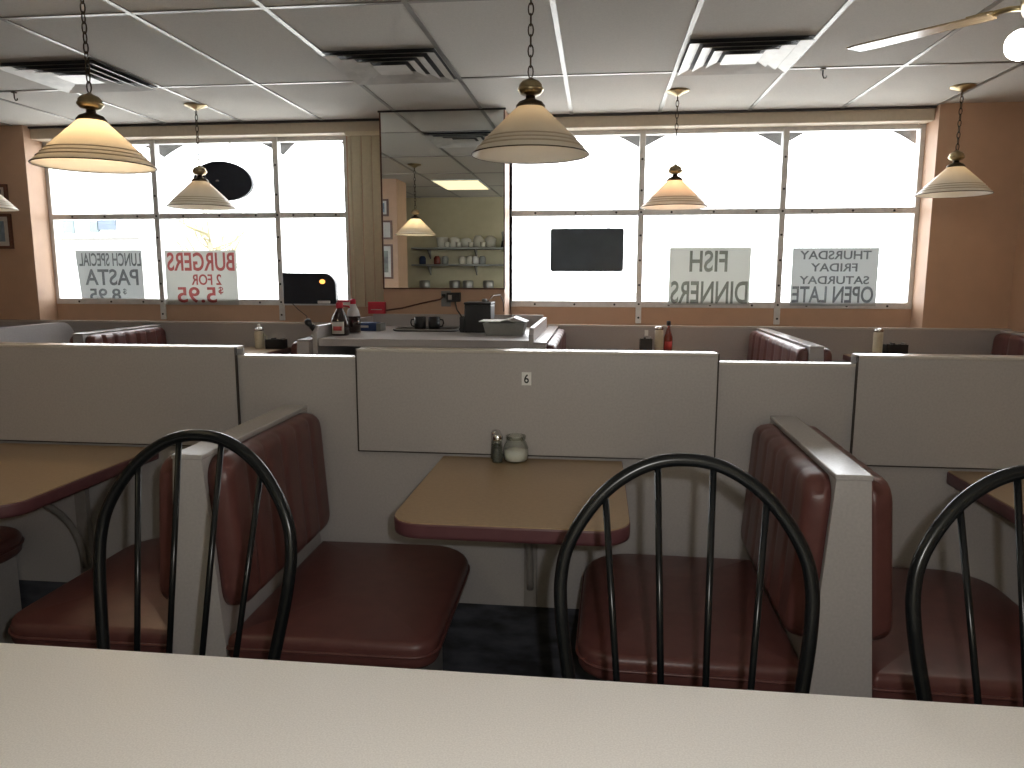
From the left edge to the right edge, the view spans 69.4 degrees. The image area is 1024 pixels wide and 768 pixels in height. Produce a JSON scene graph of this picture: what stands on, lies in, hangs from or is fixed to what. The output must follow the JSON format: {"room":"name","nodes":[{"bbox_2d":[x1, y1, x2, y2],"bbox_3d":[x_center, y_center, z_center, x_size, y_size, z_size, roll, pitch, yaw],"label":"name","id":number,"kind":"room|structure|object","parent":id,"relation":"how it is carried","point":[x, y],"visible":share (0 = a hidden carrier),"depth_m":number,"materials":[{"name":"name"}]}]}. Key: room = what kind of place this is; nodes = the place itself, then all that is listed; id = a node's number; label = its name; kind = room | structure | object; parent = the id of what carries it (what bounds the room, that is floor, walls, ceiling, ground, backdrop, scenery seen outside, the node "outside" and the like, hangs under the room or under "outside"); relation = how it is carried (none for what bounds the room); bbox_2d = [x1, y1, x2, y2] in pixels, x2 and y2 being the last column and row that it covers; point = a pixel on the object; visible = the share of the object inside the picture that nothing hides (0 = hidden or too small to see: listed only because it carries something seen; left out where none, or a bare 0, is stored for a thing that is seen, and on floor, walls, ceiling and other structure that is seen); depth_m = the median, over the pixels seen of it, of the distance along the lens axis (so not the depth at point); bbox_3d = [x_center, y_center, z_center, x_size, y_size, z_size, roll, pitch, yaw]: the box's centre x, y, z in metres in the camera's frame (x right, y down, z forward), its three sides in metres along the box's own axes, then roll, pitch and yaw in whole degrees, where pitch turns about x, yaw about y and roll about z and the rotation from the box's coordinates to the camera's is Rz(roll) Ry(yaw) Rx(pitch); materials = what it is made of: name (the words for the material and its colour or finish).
{"room":"restaurant","nodes":[
{"label":"restaurant","id":0,"kind":"room"},
{"bbox_2d":[0,319,330,353],"bbox_3d":[-2.911,-0.016,5.807,3.699,0.957,0.049,1,9,6],"label":"wall","id":1,"kind":"structure","parent":0,"point":[177,332],"depth_m":5.67,"materials":[{"name":"beige laminate"}]},
{"bbox_2d":[243,346,290,353],"bbox_3d":[-2.009,0.032,5.122,0.552,0.480,1.097,1,9,6],"label":"table","id":2,"kind":"object","parent":1,"relation":"attached to","point":[247,349],"visible":0.16,"depth_m":5.38,"materials":[{"name":"beige laminate"}]},
{"bbox_2d":[254,324,266,348],"bbox_3d":[-1.863,-0.355,5.482,0.087,0.180,0.071,-4,9,-26],"label":"sugar dispenser","id":3,"kind":"object","parent":2,"relation":"on","point":[259,334],"visible":1,"depth_m":5.46,"materials":[{"name":"beige glass"}]},
{"bbox_2d":[254,331,264,348],"bbox_3d":[-1.871,-0.330,5.481,0.068,0.130,0.068,1,9,6],"label":"jar","id":4,"kind":"object","parent":3,"relation":"on","point":[258,335],"depth_m":5.46,"materials":[{"name":"beige glass"}]},
{"bbox_2d":[265,337,287,348],"bbox_3d":[-1.742,-0.302,5.471,0.132,0.078,0.090,1,9,6],"label":"caddy","id":5,"kind":"object","parent":2,"relation":"on","point":[273,343],"visible":1,"depth_m":5.43,"materials":[{"name":"black plastic"}]},
{"bbox_2d":[0,354,1018,680],"bbox_3d":[0.037,0.445,2.381,5.950,1.060,0.047,1,9,6],"label":"wall","id":6,"kind":"structure","parent":0,"point":[491,630],"depth_m":2.37,"materials":[{"name":"beige laminate"}]},
{"bbox_2d":[0,443,158,573],"bbox_3d":[-1.489,0.489,2.209,0.562,0.480,0.636,1,9,6],"label":"table","id":7,"kind":"object","parent":6,"relation":"attached to","point":[33,477],"visible":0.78,"depth_m":2.24,"materials":[{"name":"beige laminate"}]},
{"bbox_2d":[0,342,244,445],"bbox_3d":[-1.436,0.030,2.488,1.114,0.330,0.066,1,9,6],"label":"divider panel","id":8,"kind":"object","parent":6,"relation":"attached to","point":[94,393],"visible":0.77,"depth_m":2.44,"materials":[{"name":"beige laminate"}]},
{"bbox_2d":[394,456,629,606],"bbox_3d":[0.024,0.516,2.036,0.564,0.480,0.636,1,9,6],"label":"table","id":9,"kind":"object","parent":6,"relation":"attached to","point":[532,502],"visible":0.95,"depth_m":1.88,"materials":[{"name":"beige laminate"}]},
{"bbox_2d":[491,429,500,458],"bbox_3d":[-0.050,0.186,2.299,0.035,0.093,0.035,1,9,6],"label":"pepper shaker","id":10,"kind":"object","parent":9,"relation":"on","point":[494,430],"visible":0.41,"depth_m":2.29,"materials":[{"name":"silver glass"}]},
{"bbox_2d":[492,432,502,462],"bbox_3d":[-0.044,0.193,2.257,0.035,0.093,0.035,1,9,6],"label":"salt shaker","id":11,"kind":"object","parent":9,"relation":"on","point":[497,451],"visible":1,"depth_m":2.25,"materials":[{"name":"clear glass"}]},
{"bbox_2d":[503,433,527,462],"bbox_3d":[0.012,0.197,2.272,0.078,0.080,0.078,1,9,6],"label":"jar","id":12,"kind":"object","parent":9,"relation":"on","point":[514,454],"visible":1,"depth_m":2.25,"materials":[{"name":"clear glass"}]},
{"bbox_2d":[355,347,719,459],"bbox_3d":[0.065,0.058,2.316,1.118,0.330,0.068,1,9,6],"label":"divider panel","id":13,"kind":"object","parent":6,"relation":"attached to","point":[606,404],"visible":0.96,"depth_m":2.28,"materials":[{"name":"beige laminate"}]},
{"bbox_2d":[850,353,1023,469],"bbox_3d":[1.563,0.085,2.147,1.114,0.330,0.066,1,9,6],"label":"divider panel","id":14,"kind":"object","parent":6,"relation":"attached to","point":[948,411],"visible":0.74,"depth_m":2.15,"materials":[{"name":"beige laminate"}]},
{"bbox_2d":[947,471,1023,523],"bbox_3d":[1.526,0.544,1.865,0.572,0.480,0.636,1,9,6],"label":"table","id":15,"kind":"object","parent":6,"relation":"attached to","point":[1000,500],"visible":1,"depth_m":1.97,"materials":[{"name":"beige laminate"}]},
{"bbox_2d":[0,0,1023,125],"bbox_3d":[-1.008,-1.551,2.482,8.180,0.100,6.340,1,9,6],"label":"ceiling","id":16,"kind":"structure","parent":0,"point":[486,38],"depth_m":3.75,"materials":[{"name":"tile"}]},
{"bbox_2d":[0,194,18,211],"bbox_3d":[-3.739,-1.568,5.190,0.420,0.668,0.420,1,8,3],"label":"pendant lamp","id":17,"kind":"object","parent":16,"relation":"hanging from","point":[5,205],"visible":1,"depth_m":5.24,"materials":[{"name":"white glass"}]},
{"bbox_2d":[0,60,157,92],"bbox_3d":[-2.459,-1.743,4.212,0.580,0.021,0.583,1,9,6],"label":"ceiling vent","id":18,"kind":"object","parent":16,"relation":"in","point":[69,76],"visible":0.96,"depth_m":4.17,"materials":[{"name":"grey metal"}]},
{"bbox_2d":[28,0,157,173],"bbox_3d":[-1.582,-1.179,2.757,0.428,0.716,0.428,1,8,3],"label":"pendant lamp","id":19,"kind":"object","parent":16,"relation":"hanging from","point":[89,144],"visible":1,"depth_m":2.74,"materials":[{"name":"white glass"}]},
{"bbox_2d":[166,102,235,209],"bbox_3d":[-2.119,-1.537,5.005,0.444,0.671,0.444,1,8,3],"label":"pendant lamp","id":20,"kind":"object","parent":16,"relation":"hanging from","point":[199,194],"visible":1,"depth_m":4.96,"materials":[{"name":"white glass"}]},
{"bbox_2d":[322,48,455,84],"bbox_3d":[-0.642,-1.710,4.005,0.580,0.021,0.583,1,9,6],"label":"ceiling vent","id":21,"kind":"object","parent":16,"relation":"in","point":[424,65],"visible":1,"depth_m":3.96,"materials":[{"name":"grey metal"}]},
{"bbox_2d":[0,0,1023,125],"bbox_3d":[-1.017,-1.488,2.406,8.180,0.007,6.170,1,9,6],"label":"grid","id":22,"kind":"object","parent":16,"relation":"attached to","point":[406,3],"depth_m":3.79,"materials":[{"name":"metal"}]},
{"bbox_2d":[471,0,589,163],"bbox_3d":[0.065,-1.156,2.568,0.420,0.703,0.420,1,8,3],"label":"pendant lamp","id":23,"kind":"object","parent":16,"relation":"hanging from","point":[530,134],"visible":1,"depth_m":2.54,"materials":[{"name":"white glass"}]},
{"bbox_2d":[640,88,708,209],"bbox_3d":[1.019,-1.457,4.601,0.420,0.703,0.420,1,8,3],"label":"pendant lamp","id":24,"kind":"object","parent":16,"relation":"hanging from","point":[674,194],"visible":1,"depth_m":4.55,"materials":[{"name":"white glass"}]},
{"bbox_2d":[677,35,815,75],"bbox_3d":[1.175,-1.677,3.798,0.580,0.021,0.583,1,9,6],"label":"ceiling vent","id":25,"kind":"object","parent":16,"relation":"in","point":[748,55],"visible":1,"depth_m":3.76,"materials":[{"name":"grey metal"}]},
{"bbox_2d":[847,0,1023,60],"bbox_3d":[1.737,-1.268,2.316,1.016,0.402,1.016,1,8,4],"label":"ceiling fan","id":26,"kind":"object","parent":16,"relation":"hanging from","point":[1014,44],"visible":1,"depth_m":2.52,"materials":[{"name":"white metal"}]},
{"bbox_2d":[915,83,993,197],"bbox_3d":[2.702,-1.472,4.483,0.420,0.634,0.420,1,8,3],"label":"pendant lamp","id":27,"kind":"object","parent":16,"relation":"hanging from","point":[956,181],"visible":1,"depth_m":4.45,"materials":[{"name":"white glass"}]},
{"bbox_2d":[0,102,1023,327],"bbox_3d":[-0.676,-0.721,5.528,8.180,2.438,0.480,1,9,6],"label":"wall","id":28,"kind":"structure","parent":0,"point":[966,246],"depth_m":5.29,"materials":[{"name":"paint"}]},
{"bbox_2d":[0,184,8,200],"bbox_3d":[-4.026,-1.467,5.736,0.250,0.155,0.021,1,9,6],"label":"framed picture","id":29,"kind":"object","parent":28,"relation":"attached to","point":[3,187],"visible":0.59,"depth_m":5.71,"materials":[{"name":"brown wood"}]},
{"bbox_2d":[0,214,14,248],"bbox_3d":[-4.052,-1.192,5.779,0.318,0.267,0.021,1,9,6],"label":"framed picture","id":30,"kind":"object","parent":28,"relation":"attached to","point":[6,229],"visible":1,"depth_m":5.77,"materials":[{"name":"brown wood"}]},
{"bbox_2d":[0,221,5,241],"bbox_3d":[-4.052,-1.192,5.780,0.192,0.156,0.002,1,9,6],"label":"print","id":31,"kind":"object","parent":30,"relation":"attached to","point":[2,223],"depth_m":5.77},
{"bbox_2d":[42,136,350,319],"bbox_3d":[-2.475,-1.204,5.824,2.480,1.388,0.071,1,9,6],"label":"window","id":32,"kind":"structure","parent":28,"relation":"in","point":[279,215],"depth_m":5.79,"materials":[{"name":"metal"}]},
{"bbox_2d":[75,250,144,298],"bbox_3d":[-3.239,-0.865,5.960,0.575,0.420,0.003,1,9,6],"label":"poster","id":33,"kind":"object","parent":32,"relation":"attached to","point":[101,273],"visible":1,"depth_m":5.96,"materials":[{"name":"paper"}]},
{"bbox_2d":[164,250,238,304],"bbox_3d":[-2.453,-0.839,5.845,0.597,0.425,0.003,1,9,6],"label":"poster","id":34,"kind":"object","parent":32,"relation":"attached to","point":[193,277],"visible":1,"depth_m":5.84,"materials":[{"name":"paper"}]},
{"bbox_2d":[283,273,337,317],"bbox_3d":[-1.560,-0.679,5.678,0.420,0.345,0.141,1,9,6],"label":"sign","id":35,"kind":"object","parent":32,"relation":"attached to","point":[298,288],"visible":1,"depth_m":5.69,"materials":[{"name":"black"}]},
{"bbox_2d":[28,118,378,128],"bbox_3d":[-2.313,-1.948,5.538,2.840,0.015,0.018,1,9,6],"label":"trim","id":36,"kind":"structure","parent":28,"relation":"attached to","point":[371,119],"depth_m":5.51,"materials":[{"name":"beige wood"}]},
{"bbox_2d":[30,121,378,141],"bbox_3d":[-2.302,-1.921,5.616,2.845,0.092,0.130,1,9,6],"label":"trim","id":37,"kind":"structure","parent":28,"relation":"attached to","point":[313,129],"depth_m":5.55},
{"bbox_2d":[194,141,253,200],"bbox_3d":[-2.205,-1.629,5.651,0.467,0.447,0.067,1,9,6],"label":"oval sign","id":38,"kind":"object","parent":28,"relation":"hanging from","point":[234,182],"visible":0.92,"depth_m":5.64,"materials":[{"name":"grey plastic"}]},
{"bbox_2d":[143,136,342,157],"bbox_3d":[-2.459,-1.927,5.847,2.480,0.255,0.010,1,9,6],"label":"awning","id":39,"kind":"object","parent":28,"relation":"attached to","point":[164,150],"visible":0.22,"depth_m":5.87,"materials":[{"name":"grey fabric"}]},
{"bbox_2d":[345,131,383,306],"bbox_3d":[-1.085,-1.210,5.483,0.260,1.269,0.040,1,9,6],"label":"vertical blind","id":40,"kind":"object","parent":28,"relation":"attached to","point":[372,285],"visible":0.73,"depth_m":5.47,"materials":[{"name":"beige plastic"}]},
{"bbox_2d":[377,108,505,112],"bbox_3d":[-0.486,-1.880,5.082,0.895,0.011,0.014,1,9,6],"label":"trim","id":41,"kind":"structure","parent":28,"relation":"attached to","point":[469,109],"depth_m":5.07,"materials":[{"name":"brown wood"}]},
{"bbox_2d":[379,110,504,288],"bbox_3d":[-0.485,-1.273,5.171,0.880,1.212,0.015,1,9,6],"label":"wall mirror","id":42,"kind":"object","parent":28,"relation":"attached to","point":[443,207],"visible":1,"depth_m":5.17,"materials":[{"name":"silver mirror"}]},
{"bbox_2d":[441,291,460,306],"bbox_3d":[-0.436,-0.603,5.242,0.145,0.110,0.060,1,9,6],"label":"wall outlet","id":43,"kind":"object","parent":28,"relation":"attached to","point":[448,296],"visible":1,"depth_m":5.23,"materials":[{"name":"grey plastic"}]},
{"bbox_2d":[385,296,442,310],"bbox_3d":[-0.697,-0.574,5.285,0.430,0.110,0.031,1,9,8],"label":"power cord","id":44,"kind":"object","parent":43,"relation":"attached to","point":[442,296],"visible":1,"depth_m":5.29,"materials":[{"name":"black rubber"}]},
{"bbox_2d":[511,124,925,324],"bbox_3d":[1.407,-1.133,5.381,2.915,1.388,0.071,1,9,6],"label":"window","id":45,"kind":"structure","parent":28,"relation":"in","point":[781,211],"depth_m":5.32,"materials":[{"name":"metal"}]},
{"bbox_2d":[550,213,623,271],"bbox_3d":[0.551,-1.039,5.439,0.536,0.420,0.030,1,9,6],"label":"board","id":46,"kind":"object","parent":45,"relation":"hanging from","point":[571,249],"visible":1,"depth_m":5.44,"materials":[{"name":"black plastic"}]},
{"bbox_2d":[668,247,751,304],"bbox_3d":[1.440,-0.784,5.399,0.580,0.417,0.003,1,9,6],"label":"poster","id":47,"kind":"object","parent":45,"relation":"attached to","point":[705,275],"visible":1,"depth_m":5.40,"materials":[{"name":"paper"}]},
{"bbox_2d":[790,248,879,305],"bbox_3d":[2.308,-0.766,5.301,0.593,0.413,0.003,1,9,6],"label":"poster","id":48,"kind":"object","parent":45,"relation":"attached to","point":[819,276],"visible":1,"depth_m":5.30,"materials":[{"name":"paper"}]},
{"bbox_2d":[552,105,936,116],"bbox_3d":[1.412,-1.880,5.114,2.870,0.015,0.018,1,9,6],"label":"trim","id":49,"kind":"structure","parent":28,"relation":"attached to","point":[933,106],"depth_m":5.08,"materials":[{"name":"beige wood"}]},
{"bbox_2d":[555,108,934,130],"bbox_3d":[1.418,-1.853,5.192,2.875,0.092,0.130,1,9,6],"label":"trim","id":50,"kind":"structure","parent":28,"relation":"attached to","point":[887,116],"depth_m":5.12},
{"bbox_2d":[608,124,916,146],"bbox_3d":[1.422,-1.856,5.405,2.915,0.255,0.010,1,9,6],"label":"awning","id":51,"kind":"object","parent":28,"relation":"attached to","point":[911,135],"visible":0.22,"depth_m":5.36,"materials":[{"name":"grey fabric"}]},
{"bbox_2d":[547,324,1011,361],"bbox_3d":[1.817,0.070,5.268,3.139,0.957,0.049,1,9,6],"label":"wall","id":52,"kind":"structure","parent":0,"point":[731,342],"depth_m":5.17,"materials":[{"name":"beige laminate"}]},
{"bbox_2d":[843,354,851,361],"bbox_3d":[2.526,0.115,4.606,0.582,0.480,1.097,1,9,6],"label":"table","id":53,"kind":"object","parent":52,"relation":"attached to","point":[847,357],"visible":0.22,"depth_m":5.07,"materials":[{"name":"beige laminate"}]},
{"bbox_2d":[872,328,883,353],"bbox_3d":[2.463,-0.280,4.983,0.064,0.189,0.064,1,9,6],"label":"sugar dispenser","id":54,"kind":"object","parent":53,"relation":"on","point":[877,346],"visible":0.8,"depth_m":4.96,"materials":[{"name":"beige glass"}]},
{"bbox_2d":[882,342,908,353],"bbox_3d":[2.575,-0.231,4.978,0.136,0.093,0.090,1,9,6],"label":"caddy","id":55,"kind":"object","parent":53,"relation":"on","point":[892,348],"visible":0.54,"depth_m":4.93,"materials":[{"name":"black plastic"}]},
{"bbox_3d":[0.971,0.087,4.783,0.552,0.480,1.097,1,9,7],"label":"table","id":56,"kind":"object","parent":52,"relation":"attached to","visible":0},
{"bbox_2d":[639,337,652,350],"bbox_3d":[0.934,-0.271,5.163,0.084,0.113,0.090,1,9,6],"label":"caddy","id":57,"kind":"object","parent":56,"relation":"on","point":[645,343],"visible":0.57,"depth_m":5.12,"materials":[{"name":"black plastic"}]},
{"bbox_2d":[654,326,663,350],"bbox_3d":[1.025,-0.309,5.167,0.062,0.189,0.062,1,9,6],"label":"sugar dispenser","id":58,"kind":"object","parent":56,"relation":"on","point":[658,341],"visible":0.78,"depth_m":5.14,"materials":[{"name":"beige glass"}]},
{"bbox_2d":[663,321,672,350],"bbox_3d":[1.089,-0.327,5.157,0.062,0.226,0.063,1,9,6],"label":"ketchup bottle","id":59,"kind":"object","parent":56,"relation":"on","point":[668,339],"visible":0.86,"depth_m":5.14,"materials":[{"name":"red glass"}]},
{"bbox_2d":[1008,171,1023,331],"bbox_3d":[3.097,-0.212,2.141,0.100,2.438,6.220,1,9,6],"label":"wall","id":60,"kind":"structure","parent":0,"point":[1016,314],"depth_m":4.92,"materials":[{"name":"paint"}]},
{"bbox_3d":[-1.012,0.961,2.846,8.180,0.100,6.320,1,9,7],"label":"floor","id":61,"kind":"structure","parent":0,"visible":0},
{"bbox_2d":[0,526,24,643],"bbox_3d":[-1.956,0.540,2.252,0.619,0.905,0.681,1,9,6],"label":"bench","id":62,"kind":"object","parent":61,"relation":"on","point":[11,539],"visible":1,"depth_m":2.53,"materials":[{"name":"red leather"}]},
{"bbox_2d":[0,526,22,563],"bbox_3d":[-1.906,0.558,2.248,0.506,0.086,0.667,1,9,6],"label":"seat cushion","id":63,"kind":"object","parent":62,"relation":"on","point":[11,539],"depth_m":2.43,"materials":[{"name":"red leather"}]},
{"bbox_2d":[0,322,73,342],"bbox_3d":[-3.766,0.065,5.278,0.585,0.950,1.190,1,9,6],"label":"bench","id":64,"kind":"object","parent":61,"relation":"on","point":[55,332],"visible":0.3,"depth_m":5.39,"materials":[{"name":"beige laminate"}]},
{"bbox_2d":[69,324,166,343],"bbox_3d":[-2.787,0.068,5.327,1.162,0.932,0.883,1,9,6],"label":"bench","id":65,"kind":"object","parent":61,"relation":"on","point":[145,334],"visible":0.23,"depth_m":5.21,"materials":[{"name":"red leather"}]},
{"bbox_2d":[93,430,296,659],"bbox_3d":[-0.652,0.629,1.258,0.432,1.024,0.517,2,9,12],"label":"cafe chair","id":66,"kind":"object","parent":61,"relation":"on","point":[264,475],"visible":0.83,"depth_m":1.41,"materials":[{"name":"black metal"}]},
{"bbox_2d":[8,405,469,670],"bbox_3d":[-0.703,0.563,2.103,1.122,0.905,0.669,1,8,5],"label":"bench","id":67,"kind":"object","parent":61,"relation":"on","point":[391,605],"visible":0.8,"depth_m":1.86,"materials":[{"name":"red leather"}]},
{"bbox_2d":[11,538,167,652],"bbox_3d":[-1.024,0.576,2.135,0.466,0.086,0.655,1,8,5],"label":"seat cushion","id":68,"kind":"object","parent":67,"relation":"on","point":[65,616],"depth_m":1.88,"materials":[{"name":"red leather"}]},
{"bbox_2d":[159,455,172,599],"bbox_3d":[-0.798,0.314,2.078,0.052,0.379,0.639,5,9,5],"label":"cushion","id":69,"kind":"object","parent":67,"relation":"on","point":[166,471],"depth_m":1.76,"materials":[{"name":"red leather"}]},
{"bbox_2d":[208,413,329,604],"bbox_3d":[-0.647,0.316,2.064,0.052,0.379,0.639,-3,8,6],"label":"cushion","id":70,"kind":"object","parent":67,"relation":"on","point":[290,445],"depth_m":1.93,"materials":[{"name":"red leather"}]},
{"bbox_2d":[228,541,467,668],"bbox_3d":[-0.403,0.586,2.077,0.506,0.086,0.655,1,8,5],"label":"seat cushion","id":71,"kind":"object","parent":67,"relation":"on","point":[391,605],"depth_m":1.91,"materials":[{"name":"red leather"}]},
{"bbox_2d":[291,337,312,354],"bbox_3d":[-1.390,0.116,4.958,0.618,0.948,1.303,1,9,6],"label":"bench","id":72,"kind":"object","parent":61,"relation":"on","point":[304,346],"visible":0.06,"depth_m":4.23,"materials":[{"name":"beige laminate"}]},
{"bbox_2d":[312,314,546,354],"bbox_3d":[-0.452,0.096,4.806,1.279,1.035,1.113,1,9,6],"label":"countertop","id":73,"kind":"structure","parent":61,"relation":"on","point":[324,343],"depth_m":4.41,"materials":[{"name":"beige laminate"}]},
{"bbox_2d":[331,300,349,335],"bbox_3d":[-1.039,-0.400,4.468,0.110,0.212,0.111,7,11,41],"label":"sauce bottle","id":74,"kind":"object","parent":73,"relation":"on","point":[340,326],"visible":1,"depth_m":4.44,"materials":[{"name":"black glass"}]},
{"bbox_2d":[347,299,360,333],"bbox_3d":[-0.991,-0.425,4.622,0.088,0.216,0.088,1,9,6],"label":"sauce bottle","id":75,"kind":"object","parent":73,"relation":"on","point":[353,314],"visible":0.86,"depth_m":4.59,"materials":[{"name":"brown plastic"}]},
{"bbox_2d":[361,322,385,330],"bbox_3d":[-0.942,-0.380,4.877,0.190,0.052,0.122,1,9,6],"label":"box","id":76,"kind":"object","parent":73,"relation":"on","point":[365,326],"visible":0.8,"depth_m":4.82,"materials":[{"name":"blue cardboard"}]},
{"bbox_2d":[368,302,385,313],"bbox_3d":[-0.970,-0.548,5.316,0.124,0.085,0.038,1,9,6],"label":"box","id":77,"kind":"object","parent":73,"relation":"on","point":[373,307],"visible":1,"depth_m":5.30,"materials":[{"name":"plastic"}]},
{"bbox_2d":[393,326,459,331],"bbox_3d":[-0.558,-0.364,4.896,0.432,0.017,0.252,1,9,6],"label":"serving tray","id":78,"kind":"object","parent":73,"relation":"on","point":[402,328],"visible":0.84,"depth_m":4.79,"materials":[{"name":"black plastic"}]},
{"bbox_2d":[410,316,425,328],"bbox_3d":[-0.614,-0.404,4.891,0.096,0.082,0.078,7,11,39],"label":"mug","id":79,"kind":"object","parent":78,"relation":"on","point":[419,321],"visible":0.96,"depth_m":4.86,"materials":[{"name":"black ceramic"}]},
{"bbox_2d":[428,316,443,328],"bbox_3d":[-0.504,-0.402,4.879,0.096,0.082,0.078,-4,9,-26],"label":"mug","id":80,"kind":"object","parent":78,"relation":"on","point":[433,322],"visible":0.88,"depth_m":4.84,"materials":[{"name":"black ceramic"}]},
{"bbox_2d":[460,299,494,332],"bbox_3d":[-0.224,-0.444,4.774,0.208,0.212,0.186,1,9,6],"label":"appliance","id":81,"kind":"object","parent":73,"relation":"on","point":[474,311],"visible":0.95,"depth_m":4.69,"materials":[{"name":"black plastic"}]},
{"bbox_2d":[479,316,528,335],"bbox_3d":[-0.049,-0.357,4.529,0.285,0.112,0.226,1,9,6],"label":"bin","id":82,"kind":"object","parent":73,"relation":"on","point":[492,327],"visible":1,"depth_m":4.46,"materials":[{"name":"grey plastic"}]},
{"bbox_2d":[0,643,1023,767],"bbox_3d":[-0.033,0.847,0.730,2.900,0.750,0.790,1,9,6],"label":"dining table","id":83,"kind":"object","parent":61,"relation":"on","point":[61,707],"visible":1,"depth_m":0.96,"materials":[{"name":"beige laminate"}]},
{"bbox_2d":[533,326,565,348],"bbox_3d":[0.494,0.151,4.743,0.618,0.948,1.303,1,9,6],"label":"bench","id":84,"kind":"object","parent":61,"relation":"on","point":[552,337],"visible":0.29,"depth_m":4.48,"materials":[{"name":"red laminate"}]},
{"bbox_2d":[546,329,565,348],"bbox_3d":[0.299,-0.101,4.732,0.052,0.422,1.273,-2,8,7],"label":"cushion","id":85,"kind":"object","parent":84,"relation":"on","point":[556,338],"depth_m":4.60,"materials":[{"name":"red leather"}]},
{"bbox_2d":[554,453,819,693],"bbox_3d":[0.262,0.658,1.071,0.432,1.024,0.517,1,9,6],"label":"cafe chair","id":86,"kind":"object","parent":61,"relation":"on","point":[771,503],"visible":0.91,"depth_m":1.23,"materials":[{"name":"black metal"}]},
{"bbox_2d":[747,328,831,361],"bbox_3d":[1.673,0.174,4.594,1.162,0.948,1.333,1,9,6],"label":"bench","id":87,"kind":"object","parent":61,"relation":"on","point":[765,344],"visible":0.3,"depth_m":4.34,"materials":[{"name":"red leather"}]},
{"bbox_2d":[747,331,807,361],"bbox_3d":[1.600,-0.075,4.569,0.052,0.422,1.303,4,9,6],"label":"cushion","id":88,"kind":"object","parent":87,"relation":"on","point":[763,345],"depth_m":4.48,"materials":[{"name":"red leather"}]},
{"bbox_2d":[824,348,831,361],"bbox_3d":[1.747,-0.072,4.552,0.052,0.422,1.303,-2,8,7],"label":"cushion","id":89,"kind":"object","parent":87,"relation":"on","point":[827,353],"depth_m":3.90,"materials":[{"name":"red leather"}]},
{"bbox_2d":[575,416,1022,706],"bbox_3d":[0.760,0.590,1.936,1.162,0.905,0.669,1,9,8],"label":"bench","id":90,"kind":"object","parent":61,"relation":"on","point":[842,508],"visible":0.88,"depth_m":1.69,"materials":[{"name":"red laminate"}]},
{"bbox_2d":[578,554,798,692],"bbox_3d":[0.441,0.601,1.980,0.506,0.086,0.655,1,9,8],"label":"seat cushion","id":91,"kind":"object","parent":90,"relation":"on","point":[684,577],"depth_m":1.80,"materials":[{"name":"red leather"}]},
{"bbox_2d":[741,424,830,635],"bbox_3d":[0.686,0.340,1.912,0.052,0.379,0.639,5,9,7],"label":"cushion","id":92,"kind":"object","parent":90,"relation":"on","point":[794,471],"depth_m":1.72,"materials":[{"name":"red leather"}]},
{"bbox_2d":[808,425,892,640],"bbox_3d":[0.836,0.343,1.892,0.052,0.379,0.639,-3,8,8],"label":"cushion","id":93,"kind":"object","parent":90,"relation":"on","point":[878,495],"depth_m":1.58,"materials":[{"name":"red leather"}]},
{"bbox_2d":[872,567,1022,706],"bbox_3d":[1.079,0.615,1.895,0.506,0.086,0.655,1,9,8],"label":"seat cushion","id":94,"kind":"object","parent":90,"relation":"on","point":[943,613],"depth_m":1.71,"materials":[{"name":"red leather"}]},
{"bbox_2d":[905,464,1023,706],"bbox_3d":[0.823,0.668,1.007,0.432,1.024,0.517,1,9,6],"label":"cafe chair","id":95,"kind":"object","parent":61,"relation":"on","point":[954,510],"visible":0.92,"depth_m":1.18,"materials":[{"name":"black metal"}]},
{"bbox_2d":[991,330,1023,354],"bbox_3d":[2.989,0.199,4.444,0.618,0.948,1.333,1,9,6],"label":"bench","id":96,"kind":"object","parent":61,"relation":"on","point":[1008,342],"visible":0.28,"depth_m":4.83,"materials":[{"name":"red leather"}]},
{"label":"outside","id":97,"kind":"structure","parent":0,"visible":0},
{"bbox_2d":[246,291,904,302],"bbox_3d":[3.765,-3.292,32.513,80.000,0.100,54.280,1,9,6],"label":"ground","id":98,"kind":"structure","parent":97,"point":[523,296],"depth_m":48.86,"materials":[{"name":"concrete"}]},
{"bbox_2d":[54,145,252,298],"bbox_3d":[-13.779,-5.106,23.136,8.800,6.200,6.600,1,9,6],"label":"house","id":99,"kind":"structure","parent":98,"relation":"on","point":[76,192],"depth_m":20.12,"materials":[{"name":"white"}]},
{"bbox_2d":[153,196,255,267],"bbox_3d":[-7.181,-2.788,17.578,2.330,3.277,2.267,1,9,6],"label":"tree","id":100,"kind":"object","parent":98,"relation":"on","point":[207,239],"visible":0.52,"depth_m":17.66,"materials":[{"name":"white plant"}]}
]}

